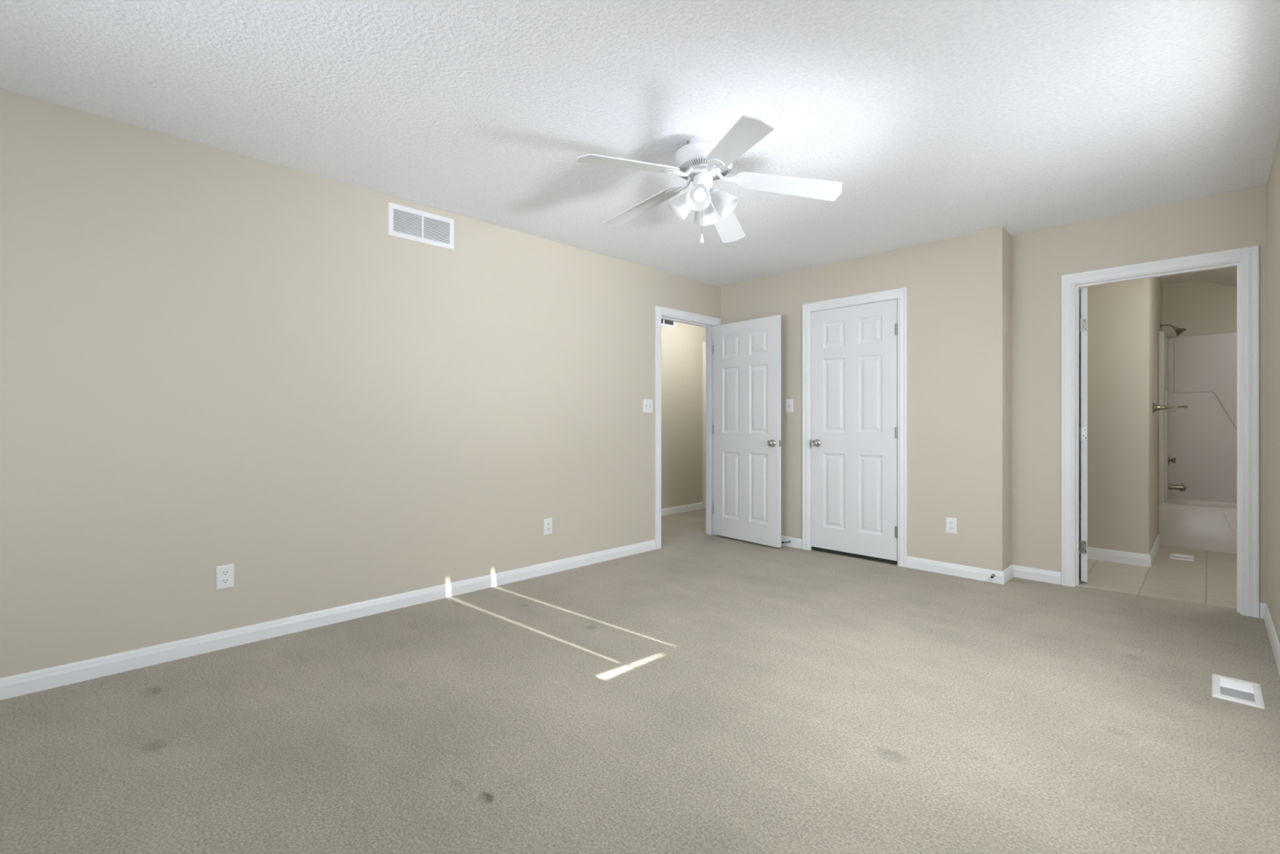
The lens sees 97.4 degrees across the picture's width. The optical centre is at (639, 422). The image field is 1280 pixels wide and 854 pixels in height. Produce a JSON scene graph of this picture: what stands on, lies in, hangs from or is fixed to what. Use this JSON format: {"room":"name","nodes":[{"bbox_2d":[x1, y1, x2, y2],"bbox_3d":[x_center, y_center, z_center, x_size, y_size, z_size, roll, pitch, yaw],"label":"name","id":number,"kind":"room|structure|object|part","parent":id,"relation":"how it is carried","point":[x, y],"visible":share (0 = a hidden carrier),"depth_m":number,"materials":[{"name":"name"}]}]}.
{"room":"empty bedroom","nodes":[
{"label":"empty bedroom","id":0,"kind":"room"},
{"bbox_2d":[0,88,720,678],"bbox_3d":[-0.436,-0.114,4.417,8.415,2.440,0.115,0,0,-45],"label":"wall","id":1,"kind":"structure","parent":0,"point":[211,357],"depth_m":2.89,"materials":[{"name":"beige paint"}]},
{"bbox_2d":[216,564,234,590],"bbox_3d":[-2.032,0.758,2.754,0.072,0.114,0.008,0,0,-45],"label":"wall outlet","id":2,"kind":"object","parent":1,"relation":"attached to","point":[224,573],"visible":1,"depth_m":2.75,"materials":[{"name":"white plastic"}]},
{"bbox_2d":[221,577,229,583],"bbox_3d":[-2.030,0.777,2.752,0.034,0.027,0.002,0,0,-45],"label":"receptacle","id":3,"kind":"object","parent":2,"relation":"attached to","point":[224,580],"depth_m":2.75,"materials":[{"name":"white plastic"}]},
{"bbox_2d":[221,569,229,576],"bbox_3d":[-2.030,0.739,2.752,0.034,0.027,0.002,0,0,-45],"label":"receptacle","id":4,"kind":"object","parent":2,"relation":"attached to","point":[224,572],"depth_m":2.75,"materials":[{"name":"white plastic"}]},
{"bbox_2d":[0,539,656,700],"bbox_3d":[-1.584,1.064,3.194,4.832,0.084,0.012,0,0,-45],"label":"baseboard","id":5,"kind":"structure","parent":1,"relation":"attached to","point":[13,686],"depth_m":2.88,"materials":[{"name":"white paint"}]},
{"bbox_2d":[388,201,453,249],"bbox_3d":[-1.332,-1.198,3.445,0.408,0.193,0.009,0,0,-45],"label":"air vent","id":6,"kind":"object","parent":1,"relation":"in","point":[404,222],"visible":1,"depth_m":3.44,"materials":[{"name":"white plastic"}]},
{"bbox_2d":[543,517,551,534],"bbox_3d":[-0.670,0.760,4.099,0.072,0.114,0.008,0,0,-45],"label":"wall outlet","id":7,"kind":"object","parent":1,"relation":"attached to","point":[547,522],"visible":1,"depth_m":4.09,"materials":[{"name":"white plastic"}]},
{"bbox_2d":[643,399,653,413],"bbox_3d":[0.074,-0.139,4.827,0.116,0.114,0.018,0,0,-45],"label":"light switch","id":8,"kind":"object","parent":1,"relation":"attached to","point":[647,403],"visible":1,"depth_m":4.83,"materials":[{"name":"white plastic"}]},
{"bbox_2d":[655,305,721,549],"bbox_3d":[0.421,0.045,5.263,0.925,2.121,0.151,0,0,-45],"label":"door frame","id":9,"kind":"structure","parent":1,"relation":"attached to","point":[661,313],"depth_m":5.27,"materials":[{"name":"white paint"}]},
{"bbox_2d":[713,315,781,547],"bbox_3d":[0.974,0.079,5.187,0.158,2.022,0.782,0,0,-40],"label":"door","id":10,"kind":"structure","parent":1,"relation":"in","point":[747,354],"depth_m":5.14,"materials":[{"name":"white paint"}]},
{"bbox_3d":[1.142,0.185,4.912,0.062,0.065,0.065,0,0,-40],"label":"knob","id":11,"kind":"part","parent":10,"relation":"part of","materials":[{"name":"silver metal"}]},
{"bbox_2d":[0,508,1279,853],"bbox_3d":[0.505,1.106,3.535,8.515,0.001,5.007,0,0,-45],"label":"floor","id":12,"kind":"structure","parent":0,"point":[700,692],"depth_m":2.06,"materials":[{"name":"beige carpet"}]},
{"bbox_2d":[1212,673,1265,709],"bbox_3d":[2.457,1.101,2.314,0.283,0.010,0.143,0,0,-45],"label":"floor vent","id":13,"kind":"object","parent":12,"relation":"in","point":[1242,691],"visible":1,"depth_m":2.30,"materials":[{"name":"white plastic"}]},
{"bbox_2d":[0,0,1279,287],"bbox_3d":[0.111,-1.364,2.333,6.266,0.060,3.849,0,0,-45],"label":"ceiling","id":14,"kind":"structure","parent":0,"point":[935,120],"depth_m":2.32,"materials":[{"name":"white paint"}]},
{"bbox_2d":[576,115,842,243],"bbox_3d":[0.347,-1.093,2.665,1.186,0.493,1.230,0,0,5],"label":"ceiling fan","id":15,"kind":"object","parent":14,"relation":"hanging from","point":[705,160],"visible":1,"depth_m":2.61,"materials":[{"name":"white metal"}]},
{"bbox_3d":[-0.042,-1.132,2.470,0.500,0.006,0.133,-7,14,-31],"label":"blade","id":16,"kind":"part","parent":15,"relation":"part of","materials":[{"name":"white wood"}]},
{"bbox_3d":[0.000,-1.114,2.933,0.500,0.006,0.133,-12,1,40],"label":"blade","id":17,"kind":"part","parent":15,"relation":"part of","materials":[{"name":"white wood"}]},
{"bbox_3d":[0.208,-1.044,2.690,0.110,0.114,0.114,-45,-11,8],"label":"lamp shade","id":18,"kind":"part","parent":15,"relation":"part of","materials":[{"name":"white glass"}]},
{"bbox_3d":[0.275,-1.046,2.581,0.114,0.114,0.110,1,43,13],"label":"lamp shade","id":19,"kind":"part","parent":15,"relation":"part of","materials":[{"name":"white glass"}]},
{"bbox_3d":[0.276,-1.049,2.584,0.055,0.055,0.093,1,43,13],"label":"bulb","id":20,"kind":"part","parent":15,"relation":"part of","materials":[{"name":"white glass"}]},
{"bbox_3d":[0.285,-1.086,2.618,0.051,0.056,0.053,3,-3,-45],"label":"lamp arm","id":21,"kind":"part","parent":15,"relation":"part of","materials":[{"name":"white metal"}]},
{"bbox_3d":[0.317,-1.039,2.757,0.114,0.110,0.114,1,43,13],"label":"lamp shade","id":22,"kind":"part","parent":15,"relation":"part of","materials":[{"name":"white glass"}]},
{"bbox_3d":[0.350,-1.083,2.659,0.053,0.056,0.051,3,-3,-45],"label":"lamp arm","id":23,"kind":"part","parent":15,"relation":"part of","materials":[{"name":"white metal"}]},
{"bbox_3d":[0.384,-1.042,2.648,0.114,0.110,0.114,-45,-11,8],"label":"lamp shade","id":24,"kind":"part","parent":15,"relation":"part of","materials":[{"name":"white glass"}]},
{"bbox_3d":[0.454,-1.100,3.035,0.133,0.006,0.500,-11,-15,21],"label":"blade","id":25,"kind":"part","parent":15,"relation":"part of","materials":[{"name":"white wood"}]},
{"bbox_3d":[0.386,-1.128,2.286,0.133,0.006,0.500,13,4,-14],"label":"blade","id":26,"kind":"part","parent":15,"relation":"part of","materials":[{"name":"white wood"}]},
{"bbox_3d":[0.692,-1.108,2.635,0.500,0.006,0.133,10,-12,6],"label":"blade","id":27,"kind":"part","parent":15,"relation":"part of","materials":[{"name":"white wood"}]},
{"bbox_2d":[661,321,706,508],"bbox_3d":[-0.212,-0.114,6.265,5.500,2.440,0.115,0,0,-45],"label":"wall","id":28,"kind":"structure","parent":0,"point":[682,346],"depth_m":6.89,"materials":[{"name":"beige paint"}]},
{"bbox_2d":[661,319,675,328],"bbox_3d":[0.281,-1.239,6.665,0.400,0.200,0.009,0,0,-45],"label":"air vent","id":29,"kind":"object","parent":28,"relation":"in","point":[664,322],"visible":0.22,"depth_m":6.72,"materials":[{"name":"white plastic"}]},
{"bbox_2d":[661,502,703,515],"bbox_3d":[-0.660,1.064,5.733,4.115,0.084,0.012,0,0,-45],"label":"baseboard","id":30,"kind":"structure","parent":28,"relation":"attached to","point":[676,509],"depth_m":6.88,"materials":[{"name":"white paint"}]},
{"bbox_2d":[702,341,706,508],"bbox_3d":[1.125,0.038,7.491,0.891,2.136,0.018,0,0,-45],"label":"door frame","id":31,"kind":"structure","parent":28,"relation":"attached to","point":[704,342],"depth_m":7.19,"materials":[{"name":"white paint"}]},
{"bbox_2d":[720,226,1012,571],"bbox_3d":[1.774,-0.114,4.833,0.386,2.440,2.396,0,0,-45],"label":"wall","id":32,"kind":"structure","parent":0,"point":[959,289],"depth_m":4.12,"materials":[{"name":"beige paint"}]},
{"bbox_2d":[785,399,792,412],"bbox_3d":[1.324,-0.146,5.001,0.018,0.114,0.072,0,0,-45],"label":"light switch","id":33,"kind":"object","parent":32,"relation":"attached to","point":[788,402],"visible":1,"depth_m":5.00,"materials":[{"name":"white plastic"}]},
{"bbox_2d":[781,535,802,548],"bbox_3d":[1.106,1.064,5.227,0.012,0.084,0.899,0,0,-45],"label":"baseboard","id":34,"kind":"structure","parent":32,"relation":"attached to","point":[794,542],"depth_m":4.97,"materials":[{"name":"white paint"}]},
{"bbox_2d":[811,299,897,564],"bbox_3d":[1.725,0.074,4.588,0.096,2.048,0.728,0,0,-45],"label":"door","id":35,"kind":"structure","parent":32,"relation":"in","point":[854,348],"depth_m":4.59,"materials":[{"name":"white paint"}]},
{"bbox_3d":[1.497,0.179,4.794,0.062,0.065,0.065,0,0,-45],"label":"knob","id":36,"kind":"part","parent":35,"relation":"part of","materials":[{"name":"silver metal"}]},
{"bbox_2d":[802,287,906,567],"bbox_3d":[1.767,0.039,4.635,0.133,2.134,0.875,0,0,-45],"label":"door frame","id":37,"kind":"structure","parent":32,"relation":"attached to","point":[900,294],"depth_m":4.48,"materials":[{"name":"white paint"}]},
{"bbox_2d":[946,516,956,533],"bbox_3d":[2.252,0.749,4.069,0.008,0.114,0.072,0,0,-45],"label":"wall outlet","id":38,"kind":"object","parent":32,"relation":"attached to","point":[951,522],"visible":1,"depth_m":4.06,"materials":[{"name":"white plastic"}]},
{"bbox_2d":[906,555,1061,584],"bbox_3d":[2.451,1.064,4.057,0.283,0.084,0.912,0,0,-45],"label":"baseboard","id":39,"kind":"structure","parent":32,"relation":"attached to","point":[957,570],"depth_m":3.97,"materials":[{"name":"white paint"}]},
{"bbox_2d":[1079,276,1162,554],"bbox_3d":[3.972,-0.194,4.849,2.764,2.600,0.671,0,0,-45],"label":"wall","id":40,"kind":"structure","parent":0,"point":[1124,318],"depth_m":4.43,"materials":[{"name":"beige paint"}]},
{"bbox_2d":[1087,534,1159,567],"bbox_3d":[4.083,1.059,4.869,1.097,0.094,0.567,0,0,-45],"label":"baseboard","id":41,"kind":"structure","parent":40,"relation":"attached to","point":[1096,553],"depth_m":4.43,"materials":[{"name":"white paint"}]},
{"bbox_2d":[1152,402,1187,413],"bbox_3d":[4.270,-0.116,4.528,0.086,0.086,0.204,0,0,-45],"label":"towel bar","id":42,"kind":"object","parent":40,"relation":"attached to","point":[1155,407],"visible":1,"depth_m":4.55,"materials":[{"name":"silver metal"}]},
{"bbox_3d":[4.231,-0.116,4.568,0.067,0.067,0.076,0,0,-45],"label":"post","id":43,"kind":"part","parent":42,"relation":"part of","materials":[{"name":"silver metal"}]},
{"bbox_2d":[1160,323,1186,336],"bbox_3d":[4.952,-0.862,5.218,0.092,0.141,0.179,0,0,-45],"label":"shower head","id":44,"kind":"object","parent":40,"relation":"attached to","point":[1179,331],"visible":1,"depth_m":5.19},
{"bbox_3d":[4.928,-0.888,5.242,0.017,0.057,0.108,0,0,-45],"label":"shower arm","id":45,"kind":"part","parent":44,"relation":"part of","materials":[{"name":"silver metal"}]},
{"bbox_2d":[1012,185,1266,603],"bbox_3d":[3.541,-0.114,3.236,0.115,2.440,2.361,0,0,-45],"label":"wall","id":46,"kind":"structure","parent":0,"point":[1236,220],"depth_m":3.86,"materials":[{"name":"beige paint"}]},
{"bbox_2d":[1079,287,1087,582],"bbox_3d":[3.257,0.086,4.151,0.098,2.012,0.756,0,0,32],"label":"door","id":47,"kind":"structure","parent":46,"relation":"in","point":[1082,291],"depth_m":3.85,"materials":[{"name":"white paint"}]},
{"bbox_2d":[1061,244,1259,617],"bbox_3d":[3.232,0.053,3.549,0.151,2.106,0.906,0,0,-45],"label":"door frame","id":48,"kind":"structure","parent":46,"relation":"attached to","point":[1246,260],"depth_m":3.29,"materials":[{"name":"white paint"}]},
{"bbox_2d":[1076,545,1236,608],"bbox_3d":[4.532,1.106,4.213,2.860,0.001,2.361,0,0,-45],"label":"floor","id":49,"kind":"structure","parent":0,"point":[1211,579],"depth_m":4.02,"materials":[{"name":"beige tile"}]},
{"bbox_2d":[1168,552,1194,560],"bbox_3d":[4.432,1.101,4.599,0.235,0.010,0.145,0,0,-45],"label":"floor vent","id":50,"kind":"object","parent":49,"relation":"in","point":[1175,556],"visible":1,"depth_m":4.58,"materials":[{"name":"white plastic"}]},
{"bbox_2d":[1158,330,1236,553],"bbox_3d":[5.440,0.141,4.720,0.623,1.929,1.573,0,0,-45],"label":"bathtub surround","id":51,"kind":"object","parent":49,"relation":"on","point":[1198,372],"depth_m":5.21,"materials":[{"name":"white plastic"}]},
{"bbox_3d":[4.918,-0.045,5.252,0.619,1.547,0.082,0,0,-45],"label":"panel","id":52,"kind":"part","parent":51,"relation":"part of","materials":[{"name":"white plastic"}]},
{"bbox_3d":[4.945,0.354,5.225,0.090,0.090,0.050,0,0,-45],"label":"faucet handle","id":53,"kind":"part","parent":51,"relation":"part of","materials":[{"name":"silver metal"}]},
{"bbox_2d":[1168,483,1186,491],"bbox_3d":[4.971,0.601,5.199,0.050,0.069,0.124,0,0,-45],"label":"tub spout","id":54,"kind":"object","parent":51,"relation":"attached to","point":[1173,486],"visible":1,"depth_m":5.19,"materials":[{"name":"silver metal"}]},
{"bbox_3d":[5.536,0.220,5.033,0.021,1.017,1.185,0,0,-45],"label":"ledge panel","id":55,"kind":"part","parent":51,"relation":"part of","materials":[{"name":"white plastic"}]},
{"bbox_3d":[5.668,-0.048,4.922,0.014,1.551,1.442,0,0,-45],"label":"panel","id":56,"kind":"part","parent":51,"relation":"part of","materials":[{"name":"white plastic"}]},
{"bbox_2d":[1159,266,1236,287],"bbox_3d":[4.566,-1.329,4.247,2.764,0.530,2.361,0,0,-45],"label":"ceiling","id":57,"kind":"structure","parent":0,"point":[1224,276],"depth_m":5.08,"materials":[{"name":"white paint"}]},
{"bbox_2d":[1162,280,1236,337],"bbox_3d":[5.744,-0.194,4.939,0.115,2.600,1.690,0,0,-45],"label":"wall","id":58,"kind":"structure","parent":0,"point":[1201,308],"depth_m":5.32,"materials":[{"name":"beige paint"}]},
{"bbox_2d":[1266,133,1279,644],"bbox_3d":[1.382,-0.114,0.964,6.151,2.440,0.115,0,0,-45],"label":"wall","id":59,"kind":"structure","parent":0,"point":[1273,181],"depth_m":2.82,"materials":[{"name":"beige paint"}]},
{"bbox_2d":[1259,602,1279,675],"bbox_3d":[1.373,1.064,1.055,6.036,0.084,0.027,0,0,-45],"label":"baseboard","id":60,"kind":"structure","parent":59,"relation":"attached to","point":[1264,613],"depth_m":2.81,"materials":[{"name":"white paint"}]}
]}

